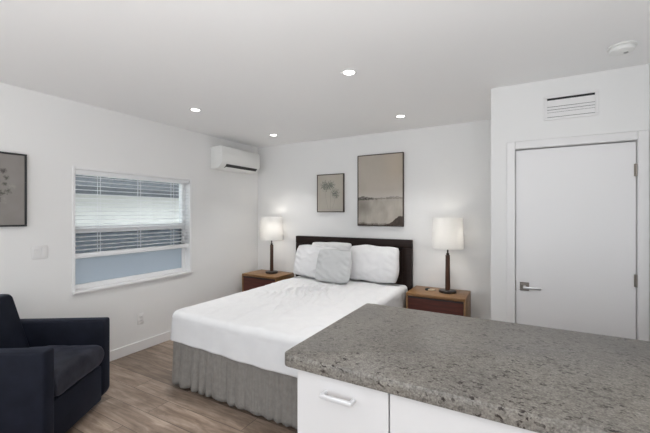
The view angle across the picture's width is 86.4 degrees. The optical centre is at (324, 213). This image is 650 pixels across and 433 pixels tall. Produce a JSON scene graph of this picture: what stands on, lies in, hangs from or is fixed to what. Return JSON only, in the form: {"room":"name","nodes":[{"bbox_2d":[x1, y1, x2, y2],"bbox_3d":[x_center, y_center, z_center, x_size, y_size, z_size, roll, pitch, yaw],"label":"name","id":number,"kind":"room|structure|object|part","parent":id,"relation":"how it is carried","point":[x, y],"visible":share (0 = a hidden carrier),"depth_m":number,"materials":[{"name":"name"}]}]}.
{"room":"studio apartment","nodes":[
{"label":"studio apartment","id":0,"kind":"room"},
{"bbox_2d":[0,82,257,350],"bbox_3d":[-2.818,0.225,2.542,0.160,2.550,7.210,0,0,29],"label":"wall","id":1,"kind":"structure","parent":0,"point":[56,134],"depth_m":3.53,"materials":[{"name":"white paint"}]},
{"bbox_2d":[0,151,26,226],"bbox_3d":[-2.617,-0.193,2.700,0.034,0.600,0.460,0,0,29],"label":"picture","id":2,"kind":"object","parent":1,"relation":"attached to","point":[13,166],"visible":1,"depth_m":2.82,"materials":[{"name":"grey"}]},
{"bbox_2d":[32,245,47,259],"bbox_3d":[-2.467,0.335,2.995,0.011,0.116,0.116,0,0,29],"label":"light switch","id":3,"kind":"object","parent":1,"relation":"attached to","point":[38,252],"visible":1,"depth_m":3.00,"materials":[{"name":"white plastic"}]},
{"bbox_2d":[72,166,192,294],"bbox_3d":[-2.081,0.157,3.837,0.184,1.197,1.349,0,0,29],"label":"window","id":4,"kind":"structure","parent":1,"relation":"in","point":[90,274],"depth_m":3.77,"materials":[{"name":"white plastic"}]},
{"bbox_3d":[-2.118,0.291,3.852,0.006,0.212,1.217,0,0,29],"label":"pane","id":5,"kind":"part","parent":4,"relation":"part of","materials":[{"name":"glass"}]},
{"bbox_3d":[-2.118,0.559,3.852,0.006,0.253,1.217,0,0,29],"label":"pane","id":6,"kind":"part","parent":4,"relation":"part of","materials":[{"name":"clear glass"}]},
{"bbox_3d":[-2.115,0.152,3.850,0.062,0.065,1.217,0,0,29],"label":"meeting rail","id":7,"kind":"part","parent":4,"relation":"part of","materials":[{"name":"white plastic"}]},
{"bbox_2d":[75,169,188,258],"bbox_3d":[-2.053,0.006,3.821,0.056,0.842,1.285,0,0,29],"label":"window blind","id":8,"kind":"object","parent":4,"relation":"attached to","point":[97,253],"visible":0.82,"depth_m":3.67,"materials":[{"name":"white plastic"}]},
{"bbox_3d":[-2.257,0.004,3.454,0.052,0.761,0.004,0,0,29],"label":"ladder cord","id":9,"kind":"part","parent":8,"relation":"part of","materials":[{"name":"white fabric"}]},
{"bbox_3d":[-2.053,0.403,3.821,0.052,0.048,1.285,0,0,29],"label":"rail","id":10,"kind":"part","parent":8,"relation":"part of","materials":[{"name":"white plastic"}]},
{"bbox_3d":[-2.053,0.004,3.821,0.052,0.761,0.004,0,0,29],"label":"ladder cord","id":11,"kind":"part","parent":8,"relation":"part of","materials":[{"name":"white fabric"}]},
{"bbox_3d":[-2.081,0.743,3.837,0.184,0.024,1.349,0,0,29],"label":"sill","id":12,"kind":"part","parent":4,"relation":"part of","materials":[{"name":"white paint"}]},
{"bbox_2d":[110,331,170,360],"bbox_3d":[-2.743,1.448,2.499,0.014,0.105,6.890,0,0,29],"label":"baseboard","id":13,"kind":"structure","parent":1,"relation":"attached to","point":[126,350],"depth_m":3.76,"materials":[{"name":"white wood"}]},
{"bbox_2d":[138,313,143,324],"bbox_3d":[-2.021,1.155,3.797,0.009,0.116,0.072,0,0,29],"label":"power outlet","id":14,"kind":"object","parent":1,"relation":"attached to","point":[140,316],"visible":1,"depth_m":3.80,"materials":[{"name":"white plastic"}]},
{"bbox_2d":[211,145,259,173],"bbox_3d":[-1.262,-0.750,4.943,0.216,0.300,0.770,0,0,29],"label":"air conditioner","id":15,"kind":"object","parent":1,"relation":"attached to","point":[224,158],"visible":1,"depth_m":4.77,"materials":[{"name":"white plastic"}]},
{"bbox_3d":[-1.176,-0.784,4.894,0.018,0.209,0.762,0,0,29],"label":"panel","id":16,"kind":"part","parent":15,"relation":"part of","materials":[{"name":"white plastic"}]},
{"bbox_2d":[66,340,297,432],"bbox_3d":[-0.819,1.560,1.425,4.740,0.120,7.210,0,0,29],"label":"floor","id":17,"kind":"structure","parent":0,"point":[141,396],"depth_m":2.66,"materials":[{"name":"brown wood"}]},
{"bbox_2d":[0,294,109,432],"bbox_3d":[-2.114,1.058,2.422,0.808,0.885,0.730,0,0,-4],"label":"armchair","id":18,"kind":"object","parent":17,"relation":"on","point":[53,371],"visible":1,"depth_m":2.36,"materials":[{"name":"blue fabric"}]},
{"bbox_3d":[-2.383,0.907,2.404,0.267,0.585,0.526,0,0,-4],"label":"backrest","id":19,"kind":"part","parent":18,"relation":"part of","materials":[{"name":"blue fabric"}]},
{"bbox_3d":[-2.097,1.141,2.107,0.800,0.608,0.100,0,0,-4],"label":"arm","id":20,"kind":"part","parent":18,"relation":"part of","materials":[{"name":"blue fabric"}]},
{"bbox_3d":[-2.139,1.141,2.736,0.800,0.608,0.100,0,0,-4],"label":"arm","id":21,"kind":"part","parent":18,"relation":"part of","materials":[{"name":"blue fabric"}]},
{"bbox_2d":[29,345,103,396],"bbox_3d":[-1.990,1.092,2.430,0.560,0.191,0.522,0,0,-4],"label":"seat cushion","id":22,"kind":"object","parent":18,"relation":"on","point":[73,364],"depth_m":2.44,"materials":[{"name":"fabric"}]},
{"bbox_3d":[-2.119,1.324,2.422,0.778,0.272,0.528,0,0,-4],"label":"seat","id":23,"kind":"part","parent":18,"relation":"part of","materials":[{"name":"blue fabric"}]},
{"bbox_2d":[242,269,293,291],"bbox_3d":[-0.839,1.190,5.113,0.620,0.620,0.440,0,0,29],"label":"nightstand","id":24,"kind":"object","parent":17,"relation":"on","point":[258,278],"visible":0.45,"depth_m":4.99,"materials":[{"name":"brown wood"}]},
{"bbox_3d":[-0.849,1.024,5.093,0.578,0.221,0.384,0,0,29],"label":"drawer","id":25,"kind":"part","parent":24,"relation":"part of","materials":[{"name":"brown wood"}]},
{"bbox_2d":[260,217,282,273],"bbox_3d":[-0.789,0.464,5.119,0.340,0.832,0.340,0,0,29],"label":"table lamp","id":26,"kind":"object","parent":24,"relation":"on","point":[271,228],"visible":1,"depth_m":4.99,"materials":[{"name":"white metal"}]},
{"bbox_3d":[-0.789,0.218,5.119,0.340,0.340,0.340,0,0,29],"label":"lamp shade","id":27,"kind":"part","parent":26,"relation":"part of","materials":[{"name":"white fabric"}]},
{"bbox_2d":[172,236,412,429],"bbox_3d":[-0.220,0.912,3.677,1.700,1.175,2.325,0,0,29],"label":"bed","id":28,"kind":"object","parent":17,"relation":"on","point":[272,395],"visible":0.3,"depth_m":2.71,"materials":[{"name":"grey fabric"}]},
{"bbox_2d":[170,276,404,377],"bbox_3d":[-0.226,0.961,3.526,1.561,0.321,2.032,0,0,29],"label":"sheet","id":29,"kind":"object","parent":28,"relation":"on","point":[256,327],"visible":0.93,"depth_m":2.92,"materials":[{"name":"white fabric"}]},
{"bbox_2d":[293,245,335,277],"bbox_3d":[-0.124,0.630,4.520,0.644,0.428,0.218,0,0,24],"label":"pillow","id":30,"kind":"object","parent":29,"relation":"on","point":[305,262],"visible":0.52,"depth_m":4.51,"materials":[{"name":"fabric"}]},
{"bbox_2d":[315,249,352,283],"bbox_3d":[0.101,0.639,4.218,0.490,0.399,0.192,0,0,33],"label":"cushion","id":31,"kind":"object","parent":29,"relation":"on","point":[333,265],"visible":1,"depth_m":4.16,"materials":[{"name":"fabric"}]},
{"bbox_2d":[349,245,398,282],"bbox_3d":[0.579,0.615,4.248,0.682,0.449,0.236,0,0,32],"label":"pillow","id":32,"kind":"object","parent":29,"relation":"on","point":[376,264],"visible":0.91,"depth_m":4.16,"materials":[{"name":"fabric"}]},
{"bbox_2d":[312,242,351,250],"bbox_3d":[0.074,0.612,4.653,0.642,0.456,0.165,0,0,31],"label":"pillow","id":33,"kind":"object","parent":28,"relation":"on","point":[338,245],"visible":0.18,"depth_m":4.61,"materials":[{"name":"fabric"}]},
{"bbox_3d":[0.334,0.762,4.669,1.480,0.675,0.035,0,0,29],"label":"headboard panel","id":34,"kind":"part","parent":28,"relation":"part of","materials":[{"name":"black wood"}]},
{"bbox_3d":[0.331,0.912,4.663,1.700,1.175,0.065,0,0,29],"label":"headboard","id":35,"kind":"part","parent":28,"relation":"part of","materials":[{"name":"black wood"}]},
{"bbox_3d":[-0.160,1.002,3.628,1.483,0.271,2.180,0,0,29],"label":"mattress","id":36,"kind":"part","parent":28,"relation":"part of","materials":[{"name":"white fabric"}]},
{"bbox_2d":[298,370,389,432],"bbox_3d":[0.241,1.071,1.677,0.396,0.858,0.837,0,0,29],"label":"drawer","id":37,"kind":"object","parent":17,"relation":"on","point":[325,404],"visible":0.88,"depth_m":1.34,"materials":[{"name":"white wood"}]},
{"bbox_3d":[0.047,0.710,1.329,0.138,0.018,0.040,0,0,29],"label":"pull handle","id":38,"kind":"part","parent":37,"relation":"part of","materials":[{"name":"silver metal"}]},
{"bbox_2d":[406,285,470,316],"bbox_3d":[1.280,1.190,3.896,0.620,0.620,0.440,0,0,29],"label":"nightstand","id":39,"kind":"object","parent":17,"relation":"on","point":[417,298],"visible":0.48,"depth_m":3.73,"materials":[{"name":"brown wood"}]},
{"bbox_3d":[1.175,0.924,3.707,0.578,0.012,0.003,0,0,29],"label":"finger pull","id":40,"kind":"part","parent":39,"relation":"part of","materials":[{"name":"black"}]},
{"bbox_3d":[1.269,1.024,3.876,0.578,0.221,0.384,0,0,29],"label":"drawer","id":41,"kind":"part","parent":39,"relation":"part of","materials":[{"name":"brown wood"}]},
{"bbox_2d":[432,218,463,293],"bbox_3d":[1.371,0.464,3.867,0.340,0.832,0.340,0,0,29],"label":"table lamp","id":42,"kind":"object","parent":39,"relation":"on","point":[447,233],"visible":1,"depth_m":3.74,"materials":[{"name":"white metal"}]},
{"bbox_3d":[1.371,0.218,3.867,0.340,0.340,0.340,0,0,29],"label":"lamp shade","id":43,"kind":"part","parent":42,"relation":"part of","materials":[{"name":"white fabric"}]},
{"bbox_2d":[390,394,536,432],"bbox_3d":[0.942,1.071,1.287,1.200,0.858,0.835,0,0,29],"label":"base cabinet","id":44,"kind":"object","parent":17,"relation":"on","point":[407,415],"visible":0.02,"depth_m":1.17,"materials":[{"name":"white wood"}]},
{"bbox_2d":[285,303,649,432],"bbox_3d":[0.773,0.614,1.457,1.666,0.055,0.934,0,0,29],"label":"countertop","id":45,"kind":"structure","parent":44,"relation":"on","point":[538,379],"depth_m":1.32,"materials":[{"name":"stone"}]},
{"bbox_2d":[0,0,649,146],"bbox_3d":[-0.819,-1.110,1.425,4.740,0.120,7.210,0,0,29],"label":"ceiling","id":46,"kind":"structure","parent":0,"point":[255,70],"depth_m":2.30,"materials":[{"name":"white paint"}]},
{"bbox_2d":[189,108,201,111],"bbox_3d":[-1.308,-1.046,3.493,0.124,0.007,0.124,0,0,29],"label":"recessed light","id":47,"kind":"object","parent":46,"relation":"in","point":[190,109],"visible":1,"depth_m":3.48,"materials":[{"name":"white"}]},
{"bbox_2d":[341,69,356,75],"bbox_3d":[0.179,-1.046,2.569,0.124,0.007,0.124,0,0,29],"label":"recessed light","id":48,"kind":"object","parent":46,"relation":"in","point":[347,72],"visible":1,"depth_m":2.57,"materials":[{"name":"white"}]},
{"bbox_2d":[395,114,405,117],"bbox_3d":[0.813,-1.046,3.727,0.124,0.007,0.124,0,0,29],"label":"recessed light","id":49,"kind":"object","parent":46,"relation":"in","point":[399,115],"visible":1,"depth_m":3.72,"materials":[{"name":"white"}]},
{"bbox_2d":[607,40,637,55],"bbox_3d":[1.860,-1.026,2.168,0.148,0.047,0.148,0,0,29],"label":"smoke detector","id":50,"kind":"object","parent":46,"relation":"attached to","point":[625,47],"visible":1,"depth_m":2.13,"materials":[{"name":"white plastic"}]},
{"bbox_2d":[258,120,490,319],"bbox_3d":[0.969,0.225,4.464,4.580,2.550,0.160,0,0,29],"label":"wall","id":51,"kind":"structure","parent":0,"point":[447,168],"depth_m":4.29,"materials":[{"name":"white paint"}]},
{"bbox_2d":[317,173,344,211],"bbox_3d":[0.077,-0.285,4.849,0.424,0.532,0.034,0,0,29],"label":"picture","id":52,"kind":"object","parent":51,"relation":"attached to","point":[330,187],"visible":1,"depth_m":4.83,"materials":[{"name":"brown paper"}]},
{"bbox_2d":[357,152,403,226],"bbox_3d":[0.715,-0.303,4.492,0.626,0.937,0.034,0,0,29],"label":"landscape picture","id":53,"kind":"object","parent":51,"relation":"attached to","point":[380,177],"visible":1,"depth_m":4.48,"materials":[{"name":"brown paper"}]},
{"bbox_2d":[491,64,648,339],"bbox_3d":[2.094,0.225,3.134,1.000,2.550,1.065,0,0,29],"label":"wall","id":54,"kind":"structure","parent":0,"point":[517,111],"depth_m":2.74,"materials":[{"name":"white paint"}]},
{"bbox_2d":[544,89,598,120],"bbox_3d":[1.874,-0.824,2.642,0.344,0.190,0.010,0,0,29],"label":"air vent","id":55,"kind":"object","parent":54,"relation":"in","point":[583,103],"visible":1,"depth_m":2.63,"materials":[{"name":"white metal"}]},
{"bbox_2d":[515,142,636,338],"bbox_3d":[1.888,0.487,2.643,0.764,2.002,0.105,0,0,29],"label":"door","id":56,"kind":"structure","parent":54,"relation":"in","point":[576,205],"depth_m":2.63,"materials":[{"name":"white"}]},
{"bbox_3d":[1.615,0.590,2.801,0.065,0.068,0.009,0,0,29],"label":"handle","id":57,"kind":"part","parent":56,"relation":"part of","materials":[{"name":"silver metal"}]},
{"bbox_3d":[1.644,0.592,2.749,0.125,0.024,0.053,0,0,29],"label":"lever","id":58,"kind":"part","parent":56,"relation":"part of","materials":[{"name":"silver metal"}]},
{"bbox_2d":[507,130,648,340],"bbox_3d":[1.905,0.458,2.677,0.882,2.084,0.118,0,0,29],"label":"trim","id":59,"kind":"structure","parent":54,"relation":"attached to","point":[642,137],"depth_m":2.49,"materials":[{"name":"white wood"}]},
{"bbox_2d":[649,63,649,340],"bbox_3d":[1.141,0.225,0.239,0.160,2.550,7.050,0,0,29],"label":"wall","id":60,"kind":"structure","parent":0,"point":[649,63],"depth_m":2.42,"materials":[{"name":"white paint"}]},
{"label":"outside","id":61,"kind":"structure","parent":0,"visible":0},
{"bbox_3d":[-4.604,1.580,4.862,5.220,0.120,16.000,0,0,29],"label":"ground","id":62,"kind":"structure","parent":61,"visible":0},
{"bbox_2d":[75,175,178,225],"bbox_3d":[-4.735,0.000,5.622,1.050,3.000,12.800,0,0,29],"label":"neighbouring house","id":63,"kind":"structure","parent":62,"relation":"on","point":[81,193],"depth_m":6.76,"materials":[{"name":"beige paint"}]}
]}

